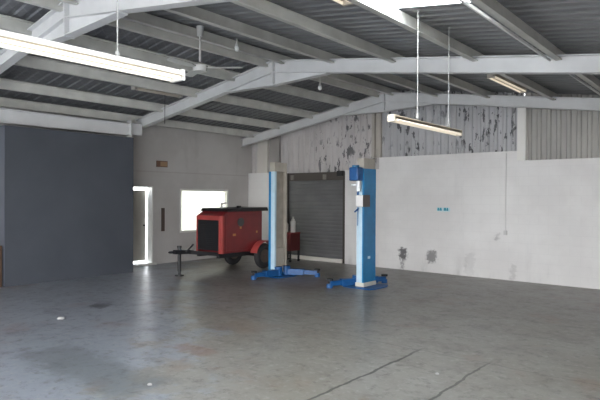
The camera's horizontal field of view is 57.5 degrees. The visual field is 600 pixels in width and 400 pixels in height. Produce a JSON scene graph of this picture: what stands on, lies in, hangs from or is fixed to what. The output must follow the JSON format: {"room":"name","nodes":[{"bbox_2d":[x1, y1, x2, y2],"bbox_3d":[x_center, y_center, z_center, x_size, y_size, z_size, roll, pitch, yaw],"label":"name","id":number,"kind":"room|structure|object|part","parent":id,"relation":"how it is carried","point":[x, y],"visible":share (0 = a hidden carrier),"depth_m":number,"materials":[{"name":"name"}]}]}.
{"room":"auto repair garage","nodes":[
{"label":"auto repair garage","id":0,"kind":"room"},
{"bbox_2d":[0,125,133,286],"bbox_3d":[-5.044,0.115,11.727,0.856,3.080,2.806,1,0,40],"label":"wall partition","id":1,"kind":"structure","parent":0,"point":[66,197],"depth_m":11.27,"materials":[{"name":"grey paint"}]},
{"bbox_3d":[-5.938,0.107,10.650,0.855,3.060,0.008,1,0,40],"label":"edge panel","id":2,"kind":"part","parent":1,"relation":"part of","materials":[{"name":"grey stone"}]},
{"bbox_2d":[0,108,141,136],"bbox_3d":[-4.995,-1.632,11.206,0.170,0.380,4.060,1,0,40],"label":"beam","id":3,"kind":"structure","parent":1,"relation":"on","point":[10,116],"depth_m":11.40,"materials":[{"name":"white metal"}]},
{"bbox_2d":[0,0,238,73],"bbox_3d":[-1.485,-1.834,5.859,13.780,1.497,0.146,1,0,40],"label":"roof beam","id":4,"kind":"structure","parent":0,"point":[74,21],"depth_m":6.88,"materials":[{"name":"white metal"}]},
{"bbox_2d":[0,97,259,137],"bbox_3d":[-5.971,-1.910,10.475,0.140,0.170,15.290,1,0,40],"label":"purlin","id":5,"kind":"structure","parent":4,"relation":"attached to","point":[4,102],"depth_m":12.32,"materials":[{"name":"grey metal"}]},
{"bbox_2d":[0,107,251,263],"bbox_3d":[-6.358,-0.098,10.969,0.200,3.700,15.150,1,0,40],"label":"wall","id":6,"kind":"structure","parent":0,"point":[196,159],"depth_m":14.57,"materials":[{"name":"paint"}]},
{"bbox_2d":[133,186,156,266],"bbox_3d":[-4.103,0.658,13.666,0.365,2.020,0.980,1,0,40],"label":"door","id":7,"kind":"structure","parent":6,"relation":"in","point":[139,196],"depth_m":13.94,"materials":[{"name":"white paint"}]},
{"bbox_2d":[156,161,167,166],"bbox_3d":[-3.570,-0.932,14.144,0.019,0.160,0.340,1,0,40],"label":"wall sign","id":8,"kind":"object","parent":6,"relation":"attached to","point":[158,163],"visible":1,"depth_m":14.13,"materials":[{"name":"brown"}]},
{"bbox_2d":[161,208,164,230],"bbox_3d":[-3.542,0.508,14.182,0.035,0.600,0.120,1,0,40],"label":"bar","id":9,"kind":"object","parent":6,"relation":"attached to","point":[162,209],"visible":1,"depth_m":14.15,"materials":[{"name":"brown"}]},
{"bbox_2d":[180,189,227,232],"bbox_3d":[-2.699,0.285,15.307,0.132,1.180,1.740,1,0,40],"label":"window","id":10,"kind":"structure","parent":6,"relation":"in","point":[192,201],"depth_m":15.08,"materials":[{"name":"white glass"}]},
{"bbox_2d":[241,92,599,146],"bbox_3d":[3.582,-1.845,11.959,13.780,1.497,0.146,1,0,40],"label":"roof beam","id":11,"kind":"structure","parent":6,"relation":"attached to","point":[385,103],"depth_m":12.63,"materials":[{"name":"white metal"}]},
{"bbox_2d":[0,49,317,118],"bbox_3d":[-4.276,-2.258,9.067,0.140,0.170,15.290,1,0,40],"label":"purlin","id":12,"kind":"structure","parent":11,"relation":"attached to","point":[29,61],"depth_m":10.49,"materials":[{"name":"grey metal"}]},
{"bbox_2d":[0,0,369,131],"bbox_3d":[-4.559,-2.325,9.340,5.215,0.904,15.550,1,0,40],"label":"ceiling","id":13,"kind":"structure","parent":0,"point":[13,8],"depth_m":11.05,"materials":[{"name":"grey metal"}]},
{"bbox_2d":[131,86,182,97],"bbox_3d":[-2.920,-1.963,11.236,0.160,0.750,1.168,1,0,40],"label":"strip light","id":14,"kind":"object","parent":13,"relation":"hanging from","point":[132,87],"visible":0.56,"depth_m":11.16,"materials":[{"name":"grey metal"}]},
{"bbox_2d":[318,77,321,89],"bbox_3d":[0.417,-2.493,11.349,0.088,0.434,0.090,1,0,40],"label":"pendant lamp","id":15,"kind":"object","parent":13,"relation":"hanging from","point":[320,85],"visible":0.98,"depth_m":11.33,"materials":[{"name":"white glass"}]},
{"bbox_2d":[0,255,599,399],"bbox_3d":[-1.047,1.782,6.430,14.200,0.150,15.350,1,0,40],"label":"floor","id":16,"kind":"structure","parent":0,"point":[212,331],"depth_m":6.87,"materials":[{"name":"concrete"}]},
{"bbox_2d":[0,246,1,286],"bbox_3d":[-6.107,1.263,10.301,0.560,0.790,0.700,1,0,40],"label":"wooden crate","id":17,"kind":"object","parent":16,"relation":"on","point":[0,246],"visible":1,"depth_m":10.38,"materials":[{"name":"brown wood"}]},
{"bbox_2d":[168,202,268,275],"bbox_3d":[-1.940,0.853,12.848,1.290,1.622,2.769,1,0,40],"label":"towed compressor","id":18,"kind":"object","parent":16,"relation":"on","point":[230,234],"visible":0.94,"depth_m":12.76,"materials":[{"name":"red paint"}]},
{"bbox_2d":[198,220,218,250],"bbox_3d":[-2.131,0.806,12.673,0.740,0.715,0.028,1,0,40],"label":"grille","id":19,"kind":"object","parent":18,"relation":"attached to","point":[208,230],"depth_m":12.66,"materials":[{"name":"black metal"}]},
{"bbox_3d":[-2.108,0.794,12.653,0.880,0.860,0.030,1,0,40],"label":"grille frame","id":20,"kind":"part","parent":18,"relation":"part of","materials":[{"name":"red paint"}]},
{"bbox_3d":[-1.581,0.218,13.273,0.930,0.090,1.391,1,0,40],"label":"lid","id":21,"kind":"part","parent":18,"relation":"part of","materials":[{"name":"black metal"}]},
{"bbox_3d":[-1.333,0.767,12.887,0.012,0.800,1.080,1,0,40],"label":"panel","id":22,"kind":"part","parent":18,"relation":"part of","materials":[{"name":"red paint"}]},
{"bbox_2d":[251,162,319,279],"bbox_3d":[-0.391,0.428,11.817,1.144,2.500,1.330,1,0,40],"label":"lift post","id":23,"kind":"object","parent":16,"relation":"on","point":[278,267],"visible":1,"depth_m":12.00,"materials":[{"name":"blue metal"}]},
{"bbox_3d":[-0.587,1.554,11.868,0.477,0.195,0.180,0,0,-42],"label":"lift arm","id":24,"kind":"part","parent":23,"relation":"part of","materials":[{"name":"blue paint"}]},
{"bbox_3d":[-0.468,1.666,12.118,0.660,0.020,0.680,1,0,40],"label":"plate","id":25,"kind":"part","parent":23,"relation":"part of","materials":[{"name":"blue paint"}]},
{"bbox_3d":[-0.148,1.555,12.082,0.498,0.195,0.178,0,0,10],"label":"lift arm","id":26,"kind":"part","parent":23,"relation":"part of","materials":[{"name":"blue paint"}]},
{"bbox_2d":[287,231,300,261],"bbox_3d":[-0.301,1.265,14.803,0.460,0.790,0.435,1,0,40],"label":"tool cart","id":27,"kind":"object","parent":16,"relation":"on","point":[293,238],"visible":0.56,"depth_m":14.64,"materials":[{"name":"red paint"}]},
{"bbox_2d":[290,217,295,231],"bbox_3d":[-0.188,0.661,14.743,0.138,0.420,0.140,1,0,40],"label":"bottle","id":28,"kind":"object","parent":27,"relation":"on","point":[292,222],"visible":0.99,"depth_m":14.69,"materials":[{"name":"grey plastic"}]},
{"bbox_2d":[326,158,387,289],"bbox_3d":[1.247,0.442,10.743,0.844,2.500,1.370,1,0,40],"label":"lift post","id":29,"kind":"object","parent":16,"relation":"on","point":[364,173],"visible":1,"depth_m":10.56,"materials":[{"name":"blue metal"}]},
{"bbox_3d":[0.999,1.569,10.675,0.433,0.195,0.180,0,0,-22],"label":"lift arm","id":30,"kind":"part","parent":29,"relation":"part of","materials":[{"name":"blue paint"}]},
{"bbox_3d":[1.311,1.683,10.692,0.660,0.020,0.680,1,0,40],"label":"plate","id":31,"kind":"part","parent":29,"relation":"part of","materials":[{"name":"blue paint"}]},
{"bbox_3d":[1.348,0.493,10.659,0.020,2.200,0.410,1,0,40],"label":"plate","id":32,"kind":"part","parent":29,"relation":"part of","materials":[{"name":"blue paint"}]},
{"bbox_2d":[144,0,535,92],"bbox_3d":[-1.193,-2.473,6.544,3.535,0.540,15.550,1,0,40],"label":"ceiling","id":33,"kind":"structure","parent":0,"point":[354,20],"depth_m":7.95,"materials":[{"name":"grey metal"}]},
{"bbox_2d":[0,0,184,82],"bbox_3d":[-1.944,-1.712,4.212,0.200,1.184,2.508,1,0,40],"label":"strip light","id":34,"kind":"object","parent":33,"relation":"hanging from","point":[8,40],"visible":1,"depth_m":4.44,"materials":[{"name":"white plastic"}]},
{"bbox_3d":[-1.561,-1.758,4.673,0.033,1.094,0.033,0,0,17],"label":"hanger rod","id":35,"kind":"part","parent":34,"relation":"part of","materials":[{"name":"grey metal"}]},
{"bbox_2d":[167,25,242,76],"bbox_3d":[-1.634,-2.314,8.316,1.164,0.692,1.090,1,0,40],"label":"ceiling fan","id":36,"kind":"object","parent":33,"relation":"hanging from","point":[199,67],"visible":0.99,"depth_m":8.32,"materials":[{"name":"grey metal"}]},
{"bbox_3d":[-1.739,-2.026,8.062,0.140,0.009,0.560,-8,-4,32],"label":"blade","id":37,"kind":"part","parent":36,"relation":"part of","materials":[{"name":"grey metal"}]},
{"bbox_3d":[-1.707,-2.030,8.719,0.140,0.009,0.560,8,-3,-28],"label":"blade","id":38,"kind":"part","parent":36,"relation":"part of","materials":[{"name":"grey metal"}]},
{"bbox_3d":[-1.532,-2.359,8.379,0.030,0.582,0.032,1,0,40],"label":"down rod","id":39,"kind":"part","parent":36,"relation":"part of","materials":[{"name":"grey metal"}]},
{"bbox_3d":[-1.533,-2.038,8.381,0.240,0.140,0.240,1,0,40],"label":"motor","id":40,"kind":"part","parent":36,"relation":"part of","materials":[{"name":"grey metal"}]},
{"bbox_3d":[-1.154,-2.025,8.362,0.560,0.009,0.140,0,7,2],"label":"blade","id":41,"kind":"part","parent":36,"relation":"part of","materials":[{"name":"grey metal"}]},
{"bbox_2d":[234,39,239,51],"bbox_3d":[-1.049,-2.571,9.083,0.088,0.214,0.090,1,0,40],"label":"pendant lamp","id":42,"kind":"object","parent":33,"relation":"hanging from","point":[236,47],"visible":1,"depth_m":9.06,"materials":[{"name":"white glass"}]},
{"bbox_2d":[333,0,352,5],"bbox_3d":[-0.017,-2.127,5.119,0.140,0.150,1.668,1,0,40],"label":"strip light","id":43,"kind":"object","parent":33,"relation":"hanging from","point":[342,2],"visible":0.78,"depth_m":5.73,"materials":[{"name":"white plastic"}]},
{"bbox_2d":[231,0,494,97],"bbox_3d":[-0.646,-2.234,6.051,0.140,0.170,15.290,1,0,40],"label":"purlin","id":44,"kind":"structure","parent":33,"relation":"attached to","point":[267,8],"depth_m":7.34,"materials":[{"name":"grey metal"}]},
{"bbox_2d":[487,74,526,92],"bbox_3d":[3.779,-2.147,9.923,0.140,0.150,1.708,1,0,40],"label":"strip light","id":45,"kind":"object","parent":33,"relation":"hanging from","point":[497,78],"visible":0.83,"depth_m":9.84,"materials":[{"name":"white plastic"}]},
{"bbox_2d":[135,54,599,128],"bbox_3d":[1.051,-1.839,8.912,13.780,1.497,0.146,1,0,40],"label":"roof beam","id":46,"kind":"structure","parent":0,"point":[275,74],"depth_m":8.80,"materials":[{"name":"white metal"}]},
{"bbox_2d":[0,78,284,128],"bbox_3d":[-5.200,-2.068,9.835,0.140,0.170,15.290,1,0,40],"label":"purlin","id":47,"kind":"structure","parent":46,"relation":"attached to","point":[6,84],"depth_m":11.43,"materials":[{"name":"grey metal"}]},
{"bbox_2d":[0,14,354,106],"bbox_3d":[-3.391,-2.440,8.331,0.140,0.170,15.290,1,0,40],"label":"purlin","id":48,"kind":"structure","parent":46,"relation":"attached to","point":[7,23],"depth_m":9.28,"materials":[{"name":"grey metal"}]},
{"bbox_2d":[16,0,380,96],"bbox_3d":[-2.698,-2.583,7.755,0.140,0.170,15.290,1,0,40],"label":"purlin","id":49,"kind":"structure","parent":46,"relation":"attached to","point":[124,24],"depth_m":8.87,"materials":[{"name":"grey metal"}]},
{"bbox_2d":[58,0,399,95],"bbox_3d":[-2.429,-2.581,7.531,0.140,0.170,15.290,1,0,40],"label":"purlin","id":50,"kind":"structure","parent":46,"relation":"attached to","point":[143,18],"depth_m":8.92,"materials":[{"name":"grey metal"}]},
{"bbox_2d":[163,6,442,96],"bbox_3d":[-1.560,-2.412,6.810,0.140,0.170,15.290,1,0,40],"label":"purlin","id":51,"kind":"structure","parent":46,"relation":"attached to","point":[192,12],"depth_m":8.16,"materials":[{"name":"grey metal"}]},
{"bbox_2d":[347,0,558,100],"bbox_3d":[0.361,-2.038,5.215,0.140,0.170,15.290,1,0,40],"label":"purlin","id":52,"kind":"structure","parent":46,"relation":"attached to","point":[380,8],"depth_m":6.70,"materials":[{"name":"grey metal"}]},
{"bbox_2d":[458,0,599,94],"bbox_3d":[1.164,-1.810,4.588,0.020,0.030,15.150,1,0,40],"label":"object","id":53,"kind":"structure","parent":46,"relation":"attached to","point":[464,2],"depth_m":5.97,"materials":[{"name":"grey metal"}]},
{"bbox_2d":[469,0,599,90],"bbox_3d":[1.206,-1.873,4.513,0.140,0.170,15.290,1,0,40],"label":"purlin","id":54,"kind":"structure","parent":46,"relation":"attached to","point":[493,8],"depth_m":5.98,"materials":[{"name":"grey metal"}]},
{"bbox_2d":[248,151,599,288],"bbox_3d":[3.724,0.376,12.313,14.000,2.840,0.200,1,0,40],"label":"wall","id":55,"kind":"structure","parent":0,"point":[552,237],"depth_m":11.91,"materials":[{"name":"white paint"}]},
{"bbox_2d":[257,139,268,172],"bbox_3d":[-1.068,-1.347,16.258,0.400,1.090,0.150,1,0,40],"label":"post","id":56,"kind":"object","parent":55,"relation":"on","point":[263,146],"visible":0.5,"depth_m":16.17,"materials":[{"name":"white metal"}]},
{"bbox_2d":[269,136,280,171],"bbox_3d":[-0.734,-1.377,16.019,0.380,1.157,0.090,1,0,40],"label":"post","id":57,"kind":"object","parent":55,"relation":"on","point":[274,143],"visible":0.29,"depth_m":15.95,"materials":[{"name":"grey paint"}]},
{"bbox_2d":[287,171,344,263],"bbox_3d":[0.421,0.443,15.036,2.100,2.440,0.210,1,0,40],"label":"door","id":58,"kind":"structure","parent":55,"relation":"in","point":[316,201],"depth_m":14.98,"materials":[{"name":"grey metal"}]},
{"bbox_3d":[-0.350,0.445,15.697,0.070,2.420,0.140,1,0,40],"label":"guide rail","id":59,"kind":"part","parent":58,"relation":"part of","materials":[{"name":"grey metal"}]},
{"bbox_3d":[1.204,0.460,14.406,0.090,2.420,0.140,1,0,40],"label":"guide rail","id":60,"kind":"part","parent":58,"relation":"part of","materials":[{"name":"grey metal"}]},
{"bbox_2d":[437,207,449,211],"bbox_3d":[3.288,0.217,12.538,0.320,0.090,0.009,1,0,40],"label":"wall sign","id":61,"kind":"object","parent":55,"relation":"attached to","point":[438,208],"visible":1,"depth_m":12.54,"materials":[{"name":"teal plastic"}]},
{"bbox_2d":[503,153,506,234],"bbox_3d":[4.372,-0.127,11.617,0.070,1.740,0.040,1,0,40],"label":"conduit","id":62,"kind":"object","parent":55,"relation":"attached to","point":[505,231],"visible":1,"depth_m":11.62,"materials":[{"name":"grey"}]},
{"bbox_2d":[252,89,599,172],"bbox_3d":[3.837,-1.717,12.299,13.760,2.027,0.050,1,0,40],"label":"wall","id":63,"kind":"structure","parent":0,"point":[484,128],"depth_m":12.65,"materials":[{"name":"grey metal"}]},
{"bbox_2d":[372,113,381,157],"bbox_3d":[1.939,-1.813,13.746,0.210,1.501,0.170,1,0,40],"label":"post","id":64,"kind":"object","parent":63,"relation":"attached to","point":[376,117],"visible":0.61,"depth_m":13.71,"materials":[{"name":"paint"}]},
{"bbox_2d":[517,108,527,160],"bbox_3d":[4.679,-1.488,11.477,0.170,1.328,0.180,1,0,40],"label":"post","id":65,"kind":"object","parent":63,"relation":"attached to","point":[522,113],"visible":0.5,"depth_m":11.41,"materials":[{"name":"white metal"}]},
{"bbox_2d":[397,2,599,94],"bbox_3d":[3.511,-2.118,8.435,1.290,0.221,6.630,1,0,40],"label":"ceiling","id":66,"kind":"structure","parent":0,"point":[459,22],"depth_m":7.00,"materials":[{"name":"grey metal"}]},
{"bbox_2d":[388,10,461,135],"bbox_3d":[1.482,-1.460,6.274,0.099,1.301,1.698,1,0,40],"label":"strip light","id":67,"kind":"object","parent":66,"relation":"hanging from","point":[394,118],"visible":1,"depth_m":6.07,"materials":[{"name":"beige metal"}]},
{"bbox_3d":[1.306,-1.505,6.062,0.033,1.211,0.033,0,0,17],"label":"hanger rod","id":68,"kind":"part","parent":67,"relation":"part of","materials":[{"name":"grey metal"}]},
{"bbox_3d":[1.818,-1.506,6.678,0.033,1.211,0.033,0,0,-28],"label":"hanger rod","id":69,"kind":"part","parent":67,"relation":"part of","materials":[{"name":"grey metal"}]},
{"bbox_2d":[496,0,599,79],"bbox_3d":[2.832,-1.689,3.202,4.360,0.657,15.550,1,0,40],"label":"ceiling","id":70,"kind":"structure","parent":0,"point":[573,26],"depth_m":5.91,"materials":[{"name":"grey metal"}]},
{"bbox_2d":[382,0,469,8],"bbox_3d":[-0.006,-2.103,4.201,1.290,0.205,4.460,1,0,40],"label":"skylight","id":71,"kind":"object","parent":70,"relation":"attached to","point":[399,4],"visible":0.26,"depth_m":5.86,"materials":[{"name":"white plastic"}]},
{"label":"outside","id":72,"kind":"structure","parent":0,"visible":0},
{"bbox_2d":[133,216,146,262],"bbox_3d":[-1.933,2.011,1.609,85.000,0.240,90.000,1,0,40],"label":"ground","id":73,"kind":"structure","parent":72,"point":[146,216],"depth_m":18.63,"materials":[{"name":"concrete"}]}
]}

